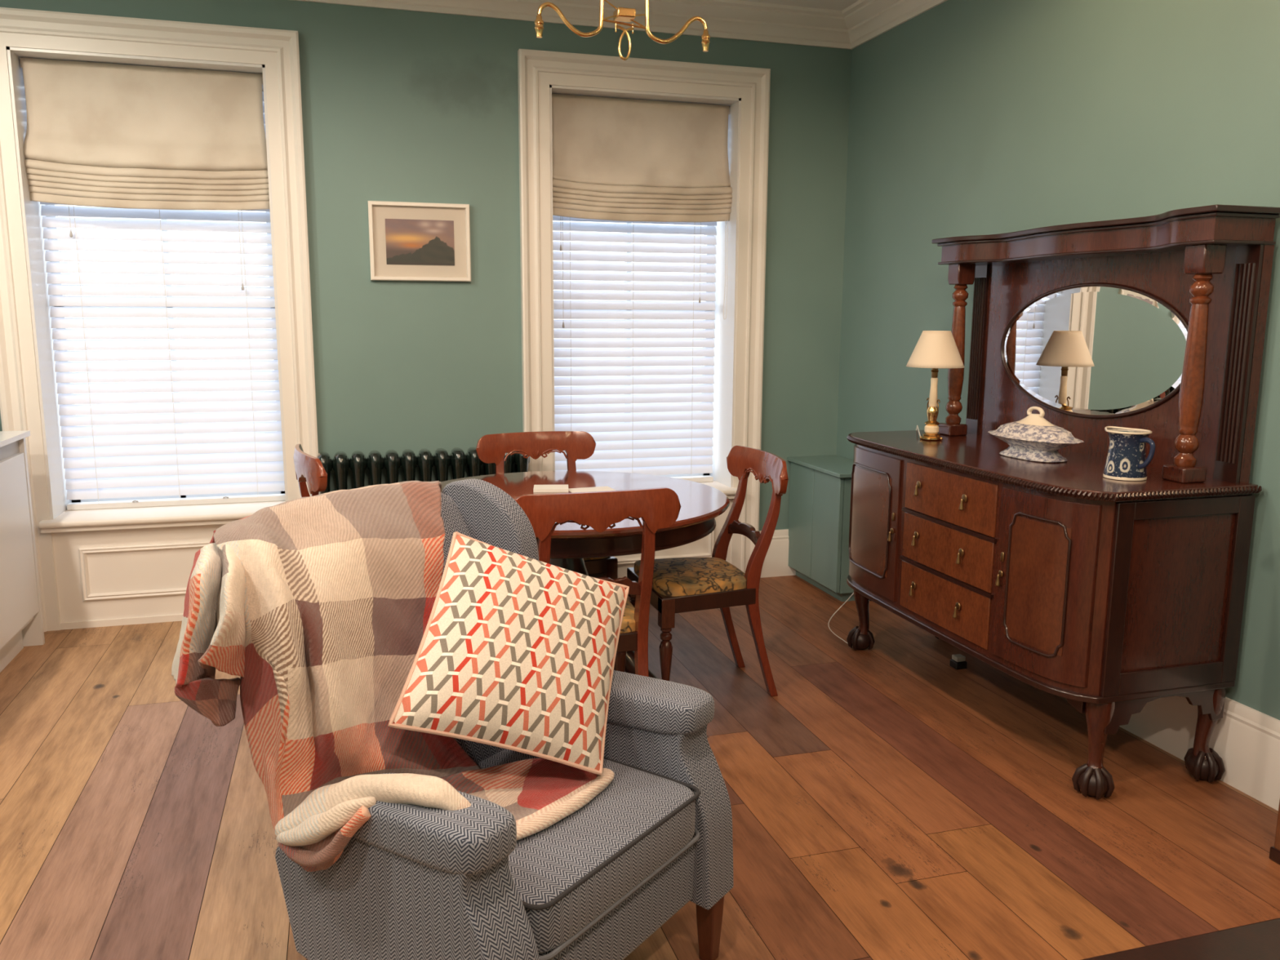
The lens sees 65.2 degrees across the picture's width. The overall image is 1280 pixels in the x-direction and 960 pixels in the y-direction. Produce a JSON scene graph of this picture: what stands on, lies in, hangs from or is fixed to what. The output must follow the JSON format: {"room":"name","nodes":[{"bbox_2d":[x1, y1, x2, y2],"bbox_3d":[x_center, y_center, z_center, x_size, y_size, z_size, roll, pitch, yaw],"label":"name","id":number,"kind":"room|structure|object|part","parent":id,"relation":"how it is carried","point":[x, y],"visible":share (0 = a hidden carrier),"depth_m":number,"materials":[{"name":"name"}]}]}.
{"room":"dining room","nodes":[
{"label":"dining room","id":0,"kind":"room"},
{"bbox_2d":[0,0,851,530],"bbox_3d":[-0.984,-0.854,4.891,4.768,2.870,0.380,-2,10,-16],"label":"wall","id":1,"kind":"structure","parent":0,"point":[398,105],"depth_m":4.68,"materials":[{"name":"paint"}]},
{"bbox_2d":[0,7,319,631],"bbox_3d":[-2.140,-0.658,4.515,1.269,2.595,0.427,-2,10,-16],"label":"window","id":2,"kind":"structure","parent":1,"relation":"in","point":[104,567],"depth_m":4.38,"materials":[{"name":"white paint"}]},
{"bbox_2d":[19,57,269,210],"bbox_3d":[-2.119,-1.478,4.323,0.966,0.599,0.092,-2,10,-16],"label":"blind","id":3,"kind":"object","parent":2,"relation":"attached to","point":[99,135],"visible":0.98,"depth_m":4.31,"materials":[{"name":"fabric"}]},
{"bbox_3d":[-2.144,0.153,4.648,1.043,0.050,0.422,-2,10,-16],"label":"sill","id":4,"kind":"part","parent":2,"relation":"part of","materials":[{"name":"white paint"}]},
{"bbox_2d":[40,84,285,510],"bbox_3d":[-2.156,-0.854,4.549,0.953,1.970,0.072,-2,10,-16],"label":"blind","id":5,"kind":"object","parent":2,"relation":"attached to","point":[97,469],"visible":0.57,"depth_m":4.59,"materials":[{"name":"white plastic"}]},
{"bbox_3d":[-2.479,-0.827,4.436,0.002,1.910,0.002,-2,10,-16],"label":"ladder cord","id":6,"kind":"part","parent":5,"relation":"part of","materials":[{"name":"white fabric"}]},
{"bbox_3d":[-2.150,-0.841,4.532,0.002,1.910,0.002,-2,10,-16],"label":"ladder cord","id":7,"kind":"part","parent":5,"relation":"part of","materials":[{"name":"white fabric"}]},
{"bbox_3d":[-2.163,0.103,4.714,0.953,0.028,0.054,-2,10,-16],"label":"rail","id":8,"kind":"part","parent":5,"relation":"part of","materials":[{"name":"white paint"}]},
{"bbox_3d":[-1.828,-1.347,4.533,0.002,0.910,0.002,-2,10,-16],"label":"pull cord","id":9,"kind":"part","parent":5,"relation":"part of","materials":[{"name":"white fabric"}]},
{"bbox_3d":[-1.821,-0.856,4.628,0.002,1.910,0.002,-2,10,-16],"label":"ladder cord","id":10,"kind":"part","parent":5,"relation":"part of","materials":[{"name":"white fabric"}]},
{"bbox_3d":[-2.194,-0.853,4.669,0.983,1.977,0.045,-2,10,-16],"label":"sash frame","id":11,"kind":"part","parent":2,"relation":"part of","materials":[{"name":"white paint"}]},
{"bbox_2d":[367,200,471,281],"bbox_3d":[-1.015,-1.099,4.622,0.456,0.352,0.032,-2,10,-16],"label":"framed picture","id":12,"kind":"object","parent":1,"relation":"attached to","point":[408,241],"visible":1,"depth_m":4.62,"materials":[{"name":"white paint"}]},
{"bbox_2d":[385,218,454,266],"bbox_3d":[-1.016,-1.098,4.625,0.310,0.205,0.001,-2,10,-16],"label":"photograph","id":13,"kind":"object","parent":12,"relation":"attached to","point":[408,242],"depth_m":4.62},
{"bbox_2d":[293,0,851,49],"bbox_3d":[-1.048,-2.154,4.384,4.468,0.140,0.130,-2,10,-16],"label":"trim","id":14,"kind":"structure","parent":1,"relation":"attached to","point":[724,19],"depth_m":4.75,"materials":[{"name":"white paint"}]},
{"bbox_2d":[517,48,770,577],"bbox_3d":[-0.011,-0.750,5.138,1.249,2.595,0.427,-2,10,-16],"label":"window","id":15,"kind":"structure","parent":1,"relation":"in","point":[738,367],"depth_m":4.94,"materials":[{"name":"white paint"}]},
{"bbox_3d":[-0.065,-0.945,5.291,0.963,1.977,0.045,-2,10,-16],"label":"sash frame","id":16,"kind":"part","parent":15,"relation":"part of","materials":[{"name":"white paint"}]},
{"bbox_2d":[552,215,716,482],"bbox_3d":[-0.041,-0.946,5.168,0.916,1.970,0.072,-2,10,-16],"label":"blind","id":17,"kind":"object","parent":15,"relation":"attached to","point":[662,450],"visible":0.46,"depth_m":5.22,"materials":[{"name":"white plastic"}]},
{"bbox_3d":[-0.385,-1.325,4.969,0.002,1.080,0.002,-2,10,-16],"label":"pull cord","id":18,"kind":"part","parent":17,"relation":"part of","materials":[{"name":"white fabric"}]},
{"bbox_3d":[-0.351,-0.919,5.058,0.002,1.910,0.002,-2,10,-16],"label":"ladder cord","id":19,"kind":"part","parent":17,"relation":"part of","materials":[{"name":"white fabric"}]},
{"bbox_3d":[-0.035,-0.933,5.151,0.002,1.910,0.002,-2,10,-16],"label":"ladder cord","id":20,"kind":"part","parent":17,"relation":"part of","materials":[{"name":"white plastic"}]},
{"bbox_3d":[-0.048,0.011,5.333,0.916,0.028,0.054,-2,10,-16],"label":"rail","id":21,"kind":"part","parent":17,"relation":"part of","materials":[{"name":"white paint"}]},
{"bbox_3d":[0.281,-0.946,5.243,0.002,1.910,0.002,-2,10,-16],"label":"ladder cord","id":22,"kind":"part","parent":17,"relation":"part of","materials":[{"name":"white fabric"}]},
{"bbox_3d":[0.316,-1.419,5.163,0.002,0.950,0.002,-2,10,-16],"label":"pull cord","id":23,"kind":"part","parent":17,"relation":"part of","materials":[{"name":"white fabric"}]},
{"bbox_2d":[551,93,732,319],"bbox_3d":[0.001,-1.341,4.983,0.958,1.063,0.090,-2,10,-16],"label":"blind","id":24,"kind":"object","parent":15,"relation":"attached to","point":[618,159],"visible":0.97,"depth_m":4.94,"materials":[{"name":"fabric"}]},
{"bbox_3d":[0.440,-1.080,5.139,0.020,0.501,0.008,-2,10,-16],"label":"bead chain","id":25,"kind":"part","parent":24,"relation":"part of","materials":[{"name":"white"}]},
{"bbox_3d":[-0.015,0.061,5.271,1.023,0.050,0.422,-2,10,-16],"label":"sill","id":26,"kind":"part","parent":15,"relation":"part of","materials":[{"name":"white paint"}]},
{"bbox_2d":[759,528,795,577],"bbox_3d":[0.843,0.391,5.435,0.462,0.254,0.022,-2,10,-16],"label":"baseboard","id":27,"kind":"structure","parent":1,"relation":"attached to","point":[775,563],"depth_m":5.40,"materials":[{"name":"white paint"}]},
{"bbox_2d":[0,575,1279,959],"bbox_3d":[-0.082,1.217,1.581,4.468,0.120,7.050,-2,10,-16],"label":"floor","id":28,"kind":"structure","parent":0,"point":[891,801],"depth_m":2.81,"materials":[{"name":"brown wood"}]},
{"bbox_2d":[0,437,44,672],"bbox_3d":[-2.295,0.578,2.288,0.634,0.885,3.845,-2,10,-16],"label":"cabinet","id":29,"kind":"object","parent":28,"relation":"on","point":[21,623],"visible":0.93,"depth_m":3.99,"materials":[{"name":"white paint"}]},
{"bbox_3d":[-2.022,0.171,2.287,0.041,0.070,3.818,-2,10,-16],"label":"handle rail","id":30,"kind":"part","parent":29,"relation":"part of","materials":[{"name":"grey"}]},
{"bbox_2d":[0,430,30,447],"bbox_3d":[-2.284,0.128,2.213,0.650,0.022,3.880,-2,10,-16],"label":"countertop","id":31,"kind":"structure","parent":29,"relation":"on","point":[6,437],"depth_m":3.98,"materials":[{"name":"white"}]},
{"bbox_3d":[-2.837,0.275,4.094,0.634,0.885,0.025,-2,10,-16],"label":"panel","id":32,"kind":"part","parent":29,"relation":"part of","materials":[{"name":"white paint"}]},
{"bbox_2d":[293,444,327,497],"bbox_3d":[-1.059,0.315,3.880,0.491,0.894,0.525,-4,11,-26],"label":"dining chair","id":33,"kind":"object","parent":28,"relation":"on","point":[308,468],"visible":0.2,"depth_m":3.58,"materials":[{"name":"brown wood"}]},
{"bbox_3d":[-1.273,0.338,3.961,0.141,0.820,0.039,-5,11,-31],"label":"leg","id":34,"kind":"part","parent":33,"relation":"part of","materials":[{"name":"brown wood"}]},
{"bbox_3d":[-1.127,0.387,3.672,0.141,0.820,0.039,-3,10,-21],"label":"leg","id":35,"kind":"part","parent":33,"relation":"part of","materials":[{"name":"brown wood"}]},
{"bbox_2d":[316,447,529,494],"bbox_3d":[-1.048,0.236,4.753,1.064,0.764,0.152,-2,10,-16],"label":"radiator","id":36,"kind":"object","parent":28,"relation":"on","point":[375,462],"visible":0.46,"depth_m":4.64,"materials":[{"name":"black metal"}]},
{"bbox_2d":[275,478,733,959],"bbox_3d":[-0.328,0.565,2.048,0.789,1.010,0.764,7,11,34],"label":"armchair","id":37,"kind":"object","parent":28,"relation":"on","point":[413,882],"visible":0.56,"depth_m":1.82,"materials":[{"name":"grey fabric"}]},
{"bbox_2d":[171,480,613,871],"bbox_3d":[-0.456,0.347,2.012,0.760,0.595,0.828,7,11,34],"label":"throw","id":38,"kind":"object","parent":37,"relation":"on","point":[322,605],"visible":0.94,"depth_m":1.84,"materials":[{"name":"fabric"}]},
{"bbox_2d":[387,531,629,775],"bbox_3d":[-0.243,0.352,2.096,0.611,0.443,0.365,-3,10,-21],"label":"cushion","id":39,"kind":"object","parent":38,"relation":"on","point":[517,652],"visible":1,"depth_m":2.00,"materials":[{"name":"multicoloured fabric"}]},
{"bbox_3d":[-0.418,0.755,1.751,0.565,0.399,0.110,7,11,34],"label":"arm","id":40,"kind":"part","parent":37,"relation":"part of"},
{"bbox_2d":[476,748,695,953],"bbox_3d":[-0.222,0.690,1.994,0.510,0.116,0.524,7,11,34],"label":"seat cushion","id":41,"kind":"object","parent":37,"relation":"on","point":[567,875],"depth_m":1.85,"materials":[{"name":"grey fabric"}]},
{"bbox_3d":[-0.225,0.824,2.018,0.464,0.170,0.540,7,11,34],"label":"seat","id":42,"kind":"part","parent":37,"relation":"part of","materials":[{"name":"grey fabric"}]},
{"bbox_3d":[-0.056,0.672,2.265,0.565,0.399,0.110,7,11,34],"label":"arm","id":43,"kind":"part","parent":37,"relation":"part of"},
{"bbox_3d":[0.152,0.950,2.186,0.052,0.210,0.052,7,11,34],"label":"leg","id":44,"kind":"part","parent":37,"relation":"part of","materials":[{"name":"brown wood"}]},
{"bbox_2d":[475,431,617,579],"bbox_3d":[-0.383,0.267,4.192,0.525,0.894,0.491,-3,10,-19],"label":"dining chair","id":45,"kind":"object","parent":28,"relation":"on","point":[577,445],"visible":0.23,"depth_m":4.31,"materials":[{"name":"brown wood"}]},
{"bbox_3d":[-0.591,0.287,4.291,0.039,0.820,0.141,-2,10,-14],"label":"leg","id":46,"kind":"part","parent":45,"relation":"part of","materials":[{"name":"brown wood"}]},
{"bbox_3d":[-0.451,-0.139,4.325,0.525,0.138,0.071,-3,10,-19],"label":"crest rail","id":47,"kind":"part","parent":45,"relation":"part of","materials":[{"name":"brown wood"}]},
{"bbox_3d":[-0.283,0.271,4.399,0.039,0.820,0.141,-4,10,-24],"label":"leg","id":48,"kind":"part","parent":45,"relation":"part of","materials":[{"name":"brown wood"}]},
{"bbox_3d":[-0.364,0.328,4.144,0.449,0.060,0.370,-3,10,-19],"label":"seat frame","id":49,"kind":"part","parent":45,"relation":"part of","materials":[{"name":"brown wood"}]},
{"bbox_3d":[-0.122,0.525,4.091,0.048,0.420,0.048,-3,10,-19],"label":"leg","id":50,"kind":"part","parent":45,"relation":"part of","materials":[{"name":"brown wood"}]},
{"bbox_2d":[440,471,729,679],"bbox_3d":[-0.276,0.417,3.720,1.200,0.731,1.200,-2,10,-16],"label":"round dining table","id":51,"kind":"object","parent":28,"relation":"on","point":[700,504],"visible":0.44,"depth_m":3.54,"materials":[{"name":"brown wood"}]},
{"bbox_2d":[533,484,568,492],"bbox_3d":[-0.335,0.032,3.770,0.130,0.012,0.100,0,9,-4],"label":"card","id":52,"kind":"object","parent":51,"relation":"on","point":[537,488],"visible":1,"depth_m":3.73,"materials":[{"name":"white paper"}]},
{"bbox_2d":[568,486,615,493],"bbox_3d":[-0.186,0.037,3.778,0.170,0.001,0.100,-3,10,-21],"label":"paper sheet","id":53,"kind":"object","parent":51,"relation":"on","point":[596,488],"visible":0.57,"depth_m":3.78,"materials":[{"name":"white paper"}]},
{"bbox_3d":[-0.060,0.652,3.706,0.323,0.274,0.100,3,10,13],"label":"leg","id":54,"kind":"part","parent":51,"relation":"part of","materials":[{"name":"brown wood"}]},
{"bbox_2d":[588,573,603,577],"bbox_3d":[-0.361,0.450,4.688,0.410,0.370,0.342,-2,10,-16],"label":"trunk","id":55,"kind":"object","parent":28,"relation":"on","point":[595,575],"visible":0.02,"depth_m":4.57,"materials":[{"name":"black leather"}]},
{"bbox_2d":[514,487,680,676],"bbox_3d":[-0.191,0.439,3.167,0.525,0.894,0.491,-3,10,-18],"label":"dining chair","id":56,"kind":"object","parent":28,"relation":"on","point":[658,508],"visible":0.38,"depth_m":2.93,"materials":[{"name":"brown wood"}]},
{"bbox_3d":[-0.296,0.507,2.974,0.039,0.820,0.141,-4,10,-23],"label":"leg","id":57,"kind":"part","parent":56,"relation":"part of","materials":[{"name":"brown wood"}]},
{"bbox_3d":[-0.123,0.099,2.908,0.525,0.138,0.071,-3,10,-18],"label":"crest rail","id":58,"kind":"part","parent":56,"relation":"part of","materials":[{"name":"brown wood"}]},
{"bbox_3d":[-0.141,0.326,2.998,0.310,0.068,0.032,-3,10,-18],"label":"rail","id":59,"kind":"part","parent":56,"relation":"part of","materials":[{"name":"brown wood"}]},
{"bbox_3d":[-0.072,0.628,3.476,0.048,0.420,0.048,-3,10,-18],"label":"leg","id":60,"kind":"part","parent":56,"relation":"part of","materials":[{"name":"brown wood"}]},
{"bbox_3d":[-0.210,0.480,3.232,0.449,0.060,0.370,-3,10,-18],"label":"seat frame","id":61,"kind":"part","parent":56,"relation":"part of","materials":[{"name":"brown wood"}]},
{"bbox_3d":[0.014,0.492,3.076,0.039,0.820,0.141,-2,10,-13],"label":"leg","id":62,"kind":"part","parent":56,"relation":"part of","materials":[{"name":"brown wood"}]},
{"bbox_2d":[626,445,788,696],"bbox_3d":[0.248,0.344,3.748,0.491,0.894,0.525,-2,10,-16],"label":"dining chair","id":63,"kind":"object","parent":28,"relation":"on","point":[682,584],"visible":0.8,"depth_m":3.62,"materials":[{"name":"brown wood"}]},
{"bbox_3d":[-0.022,0.555,3.915,0.048,0.420,0.048,-2,10,-16],"label":"leg","id":64,"kind":"part","parent":63,"relation":"part of","materials":[{"name":"brown wood"}]},
{"bbox_3d":[0.092,0.619,3.535,0.048,0.420,0.048,-2,10,-16],"label":"leg","id":65,"kind":"part","parent":63,"relation":"part of","materials":[{"name":"brown wood"}]},
{"bbox_3d":[0.190,0.398,3.740,0.370,0.060,0.449,-2,10,-16],"label":"seat frame","id":66,"kind":"part","parent":63,"relation":"part of","materials":[{"name":"brown wood"}]},
{"bbox_3d":[0.353,0.348,3.953,0.141,0.820,0.039,-2,10,-11],"label":"leg","id":67,"kind":"part","parent":63,"relation":"part of","materials":[{"name":"brown wood"}]},
{"bbox_3d":[0.399,0.200,3.770,0.032,0.068,0.310,-2,10,-16],"label":"rail","id":68,"kind":"part","parent":63,"relation":"part of","materials":[{"name":"brown wood"}]},
{"bbox_3d":[0.452,-0.037,3.745,0.071,0.138,0.525,-2,10,-16],"label":"crest rail","id":69,"kind":"part","parent":63,"relation":"part of","materials":[{"name":"brown wood"}]},
{"bbox_3d":[0.446,0.400,3.644,0.141,0.820,0.039,-3,10,-21],"label":"leg","id":70,"kind":"part","parent":63,"relation":"part of","materials":[{"name":"brown wood"}]},
{"bbox_2d":[786,455,854,601],"bbox_3d":[1.006,0.239,5.150,0.290,0.650,0.595,-2,10,-16],"label":"base cabinet","id":71,"kind":"object","parent":28,"relation":"on","point":[820,488],"visible":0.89,"depth_m":5.05,"materials":[{"name":"teal paint"}]},
{"bbox_3d":[0.851,0.205,5.259,0.020,0.570,0.281,-2,10,-16],"label":"door","id":72,"kind":"part","parent":71,"relation":"part of","materials":[{"name":"teal paint"}]},
{"bbox_3d":[0.932,0.250,4.990,0.020,0.570,0.280,-2,10,-16],"label":"door","id":73,"kind":"part","parent":71,"relation":"part of","materials":[{"name":"teal paint"}]},
{"bbox_2d":[949,653,967,669],"bbox_3d":[1.283,0.731,4.028,0.050,0.050,0.050,-2,10,-16],"label":"plug","id":74,"kind":"object","parent":28,"relation":"on","point":[957,661],"visible":1,"depth_m":4.01,"materials":[{"name":"black plastic"}]},
{"bbox_2d":[846,204,1279,799],"bbox_3d":[1.291,-0.020,3.510,0.636,1.699,1.493,-2,10,-16],"label":"sideboard","id":75,"kind":"object","parent":28,"relation":"on","point":[1110,597],"visible":0.98,"depth_m":3.07,"materials":[{"name":"brown wood"}]},
{"bbox_3d":[0.940,0.533,4.215,0.084,0.268,0.086,-2,10,-16],"label":"leg","id":76,"kind":"part","parent":75,"relation":"part of","materials":[{"name":"brown wood"}]},
{"bbox_3d":[0.886,0.153,3.897,0.020,0.408,0.355,-2,10,-11],"label":"panel moulding","id":77,"kind":"part","parent":75,"relation":"part of","materials":[{"name":"brown wood"}]},
{"bbox_3d":[0.893,0.152,3.899,0.022,0.379,0.347,-2,10,-11],"label":"panel","id":78,"kind":"part","parent":75,"relation":"part of","materials":[{"name":"brown wood"}]},
{"bbox_3d":[0.900,0.154,3.903,0.042,0.535,0.460,-1,10,-9],"label":"door","id":79,"kind":"part","parent":75,"relation":"part of","materials":[{"name":"brown wood"}]},
{"bbox_3d":[0.926,0.203,3.703,0.019,0.050,0.021,-2,10,-16],"label":"drop handle","id":80,"kind":"part","parent":75,"relation":"part of","materials":[{"name":"gold metal"}]},
{"bbox_2d":[827,330,964,643],"bbox_3d":[1.068,0.067,4.076,0.358,1.340,0.529,-2,10,-16],"label":"table lamp","id":81,"kind":"object","parent":75,"relation":"on","point":[934,349],"visible":0.92,"depth_m":3.79,"materials":[{"name":"beige fabric"}]},
{"bbox_3d":[1.047,0.249,4.175,0.358,0.948,0.386,-2,10,-16],"label":"cord","id":82,"kind":"part","parent":81,"relation":"part of","materials":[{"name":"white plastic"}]},
{"bbox_3d":[1.134,-0.339,3.862,0.032,0.112,0.032,-2,10,-16],"label":"stem","id":83,"kind":"part","parent":81,"relation":"part of","materials":[{"name":"beige ceramic"}]},
{"bbox_3d":[1.135,-0.502,3.835,0.217,0.138,0.217,-2,10,-16],"label":"lamp shade","id":84,"kind":"part","parent":81,"relation":"part of","materials":[{"name":"beige fabric"}]},
{"bbox_3d":[1.143,-0.277,3.841,0.005,0.067,0.028,-2,10,-16],"label":"scroll handle","id":85,"kind":"part","parent":81,"relation":"part of","materials":[{"name":"gold metal"}]},
{"bbox_3d":[0.970,0.390,3.573,0.019,0.052,0.026,-2,10,-16],"label":"drop handle","id":86,"kind":"part","parent":75,"relation":"part of","materials":[{"name":"gold metal"}]},
{"bbox_3d":[0.971,0.209,3.543,0.019,0.052,0.026,-2,10,-16],"label":"drop handle","id":87,"kind":"part","parent":75,"relation":"part of","materials":[{"name":"gold metal"}]},
{"bbox_3d":[0.972,0.030,3.513,0.019,0.052,0.026,-2,10,-16],"label":"drop handle","id":88,"kind":"part","parent":75,"relation":"part of","materials":[{"name":"gold metal"}]},
{"bbox_3d":[1.035,0.417,3.428,0.010,0.173,0.520,-3,10,-17],"label":"drawer","id":89,"kind":"part","parent":75,"relation":"part of","materials":[{"name":"brown wood"}]},
{"bbox_3d":[1.033,0.325,3.412,0.015,0.012,0.540,-3,10,-17],"label":"drawer rail","id":90,"kind":"part","parent":75,"relation":"part of","materials":[{"name":"brown wood"}]},
{"bbox_3d":[1.036,0.236,3.398,0.010,0.166,0.520,-3,10,-17],"label":"drawer","id":91,"kind":"part","parent":75,"relation":"part of","materials":[{"name":"brown wood"}]},
{"bbox_3d":[1.034,0.148,3.382,0.015,0.012,0.540,-3,10,-17],"label":"drawer rail","id":92,"kind":"part","parent":75,"relation":"part of","materials":[{"name":"brown wood"}]},
{"bbox_3d":[1.036,0.058,3.368,0.010,0.168,0.520,-3,10,-17],"label":"drawer","id":93,"kind":"part","parent":75,"relation":"part of","materials":[{"name":"brown wood"}]},
{"bbox_3d":[1.048,0.433,3.318,0.019,0.052,0.026,-2,10,-16],"label":"drop handle","id":94,"kind":"part","parent":75,"relation":"part of","materials":[{"name":"gold metal"}]},
{"bbox_3d":[1.049,0.252,3.288,0.019,0.052,0.026,-2,10,-16],"label":"drop handle","id":95,"kind":"part","parent":75,"relation":"part of","materials":[{"name":"gold metal"}]},
{"bbox_3d":[1.050,0.073,3.258,0.019,0.052,0.026,-2,10,-16],"label":"drop handle","id":96,"kind":"part","parent":75,"relation":"part of","materials":[{"name":"gold metal"}]},
{"bbox_3d":[1.111,0.305,3.099,0.019,0.050,0.021,-2,10,-16],"label":"drop handle","id":97,"kind":"part","parent":75,"relation":"part of","materials":[{"name":"gold metal"}]},
{"bbox_2d":[987,406,1084,462],"bbox_3d":[1.340,-0.162,3.399,0.222,0.175,0.385,-3,10,-20],"label":"tureen","id":98,"kind":"object","parent":75,"relation":"on","point":[1033,437],"visible":1,"depth_m":3.33,"materials":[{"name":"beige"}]},
{"bbox_2d":[993,435,1074,462],"bbox_3d":[1.340,-0.110,3.407,0.183,0.069,0.325,-3,10,-20],"label":"bowl","id":99,"kind":"object","parent":98,"relation":"attached to","point":[1043,449],"depth_m":3.32,"materials":[{"name":"white ceramic"}]},
{"bbox_3d":[1.340,-0.166,3.398,0.222,0.051,0.385,-3,10,-20],"label":"lid","id":100,"kind":"part","parent":98,"relation":"part of","materials":[{"name":"white ceramic"}]},
{"bbox_3d":[1.340,-0.233,3.387,0.015,0.032,0.078,-3,10,-20],"label":"lid handle","id":101,"kind":"part","parent":98,"relation":"part of","materials":[{"name":"beige ceramic"}]},
{"bbox_3d":[1.171,0.309,2.968,0.019,0.408,0.231,-4,10,-25],"label":"panel moulding","id":102,"kind":"part","parent":75,"relation":"part of","materials":[{"name":"brown wood"}]},
{"bbox_3d":[1.177,0.308,2.970,0.021,0.379,0.224,-4,10,-25],"label":"panel","id":103,"kind":"part","parent":75,"relation":"part of","materials":[{"name":"brown wood"}]},
{"bbox_3d":[1.289,0.509,3.599,0.600,0.020,1.454,-2,10,-16],"label":"moulding","id":104,"kind":"part","parent":75,"relation":"part of","materials":[{"name":"brown wood"}]},
{"bbox_3d":[1.188,0.311,2.971,0.042,0.535,0.340,-5,11,-29],"label":"door","id":105,"kind":"part","parent":75,"relation":"part of","materials":[{"name":"brown wood"}]},
{"bbox_3d":[1.553,-0.450,3.480,0.013,0.466,0.946,-2,10,-16],"label":"mirror moulding","id":106,"kind":"part","parent":75,"relation":"part of","materials":[{"name":"brown wood"}]},
{"bbox_2d":[1003,286,1187,414],"bbox_3d":[1.552,-0.450,3.480,0.002,0.444,0.924,-2,10,-16],"label":"oval mirror","id":107,"kind":"object","parent":75,"relation":"attached to","point":[1068,350],"depth_m":3.44,"materials":[{"name":"white mirror"}]},
{"bbox_3d":[1.344,0.748,2.938,0.084,0.268,0.086,-2,10,-16],"label":"leg","id":108,"kind":"part","parent":75,"relation":"part of","materials":[{"name":"brown wood"}]},
{"bbox_3d":[1.479,-0.810,3.397,0.240,0.100,1.380,-2,10,-16],"label":"cornice","id":109,"kind":"part","parent":75,"relation":"part of","materials":[{"name":"brown wood"}]},
{"bbox_2d":[1102,426,1155,480],"bbox_3d":[1.451,-0.078,2.981,0.127,0.147,0.160,4,10,19],"label":"jug","id":110,"kind":"object","parent":75,"relation":"on","point":[1126,460],"visible":1,"depth_m":2.94,"materials":[{"name":"blue ceramic"}]},
{"bbox_3d":[1.476,-0.076,2.911,0.012,0.096,0.055,-2,10,-16],"label":"handle","id":111,"kind":"part","parent":110,"relation":"part of","materials":[{"name":"blue ceramic"}]},
{"bbox_3d":[1.553,0.332,2.886,0.480,0.565,0.012,-2,10,-16],"label":"frame","id":112,"kind":"part","parent":75,"relation":"part of","materials":[{"name":"brown wood"}]},
{"bbox_3d":[1.727,0.731,3.049,0.083,0.268,0.087,-2,10,-16],"label":"leg","id":113,"kind":"part","parent":75,"relation":"part of","materials":[{"name":"brown wood"}]},
{"bbox_2d":[1081,917,1279,959],"bbox_3d":[1.197,0.965,1.397,1.200,0.450,0.577,-2,10,-16],"label":"wooden table","id":114,"kind":"object","parent":28,"relation":"on","point":[1260,940],"visible":1,"depth_m":1.53,"materials":[{"name":"brown wood"}]},
{"bbox_2d":[1269,800,1279,864],"bbox_3d":[1.863,0.559,2.260,0.275,0.975,0.700,-2,10,-16],"label":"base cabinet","id":115,"kind":"object","parent":28,"relation":"on","point":[1274,852],"visible":1,"depth_m":2.60,"materials":[{"name":"brown wood"}]},
{"bbox_2d":[738,0,858,10],"bbox_3d":[-0.027,-1.744,1.222,4.918,0.100,7.580,-2,10,-16],"label":"ceiling","id":116,"kind":"structure","parent":0,"point":[838,5],"depth_m":4.78,"materials":[{"name":"white paint"}]},
{"bbox_2d":[534,0,710,60],"bbox_3d":[-0.052,-1.745,3.392,0.624,0.610,0.220,-2,10,-16],"label":"brass chandelier","id":117,"kind":"object","parent":116,"relation":"hanging from","point":[620,14],"visible":1,"depth_m":3.42,"materials":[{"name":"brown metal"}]},
{"bbox_3d":[-0.232,-1.769,3.334,0.231,0.546,0.015,-2,10,-16],"label":"arm","id":118,"kind":"part","parent":117,"relation":"part of","materials":[{"name":"gold metal"}]},
{"bbox_3d":[0.128,-1.784,3.440,0.231,0.546,0.015,-2,10,-16],"label":"arm","id":119,"kind":"part","parent":117,"relation":"part of","materials":[{"name":"gold metal"}]},
{"bbox_2d":[835,0,1279,719],"bbox_3d":[2.140,-0.354,1.983,0.150,2.870,7.050,-2,10,-16],"label":"wall","id":120,"kind":"structure","parent":0,"point":[967,117],"depth_m":3.74,"materials":[{"name":"paint"}]},
{"bbox_2d":[841,0,947,49],"bbox_3d":[2.013,-1.694,1.720,0.130,0.140,7.050,-2,10,-16],"label":"trim","id":121,"kind":"structure","parent":120,"relation":"attached to","point":[865,20],"depth_m":4.73,"materials":[{"name":"white paint"}]},
{"bbox_2d":[1119,695,1279,810],"bbox_3d":[2.050,0.940,2.174,0.022,0.254,7.050,-2,10,-16],"label":"baseboard","id":122,"kind":"structure","parent":120,"relation":"attached to","point":[1246,739],"depth_m":3.02,"materials":[{"name":"white paint"}]}
]}

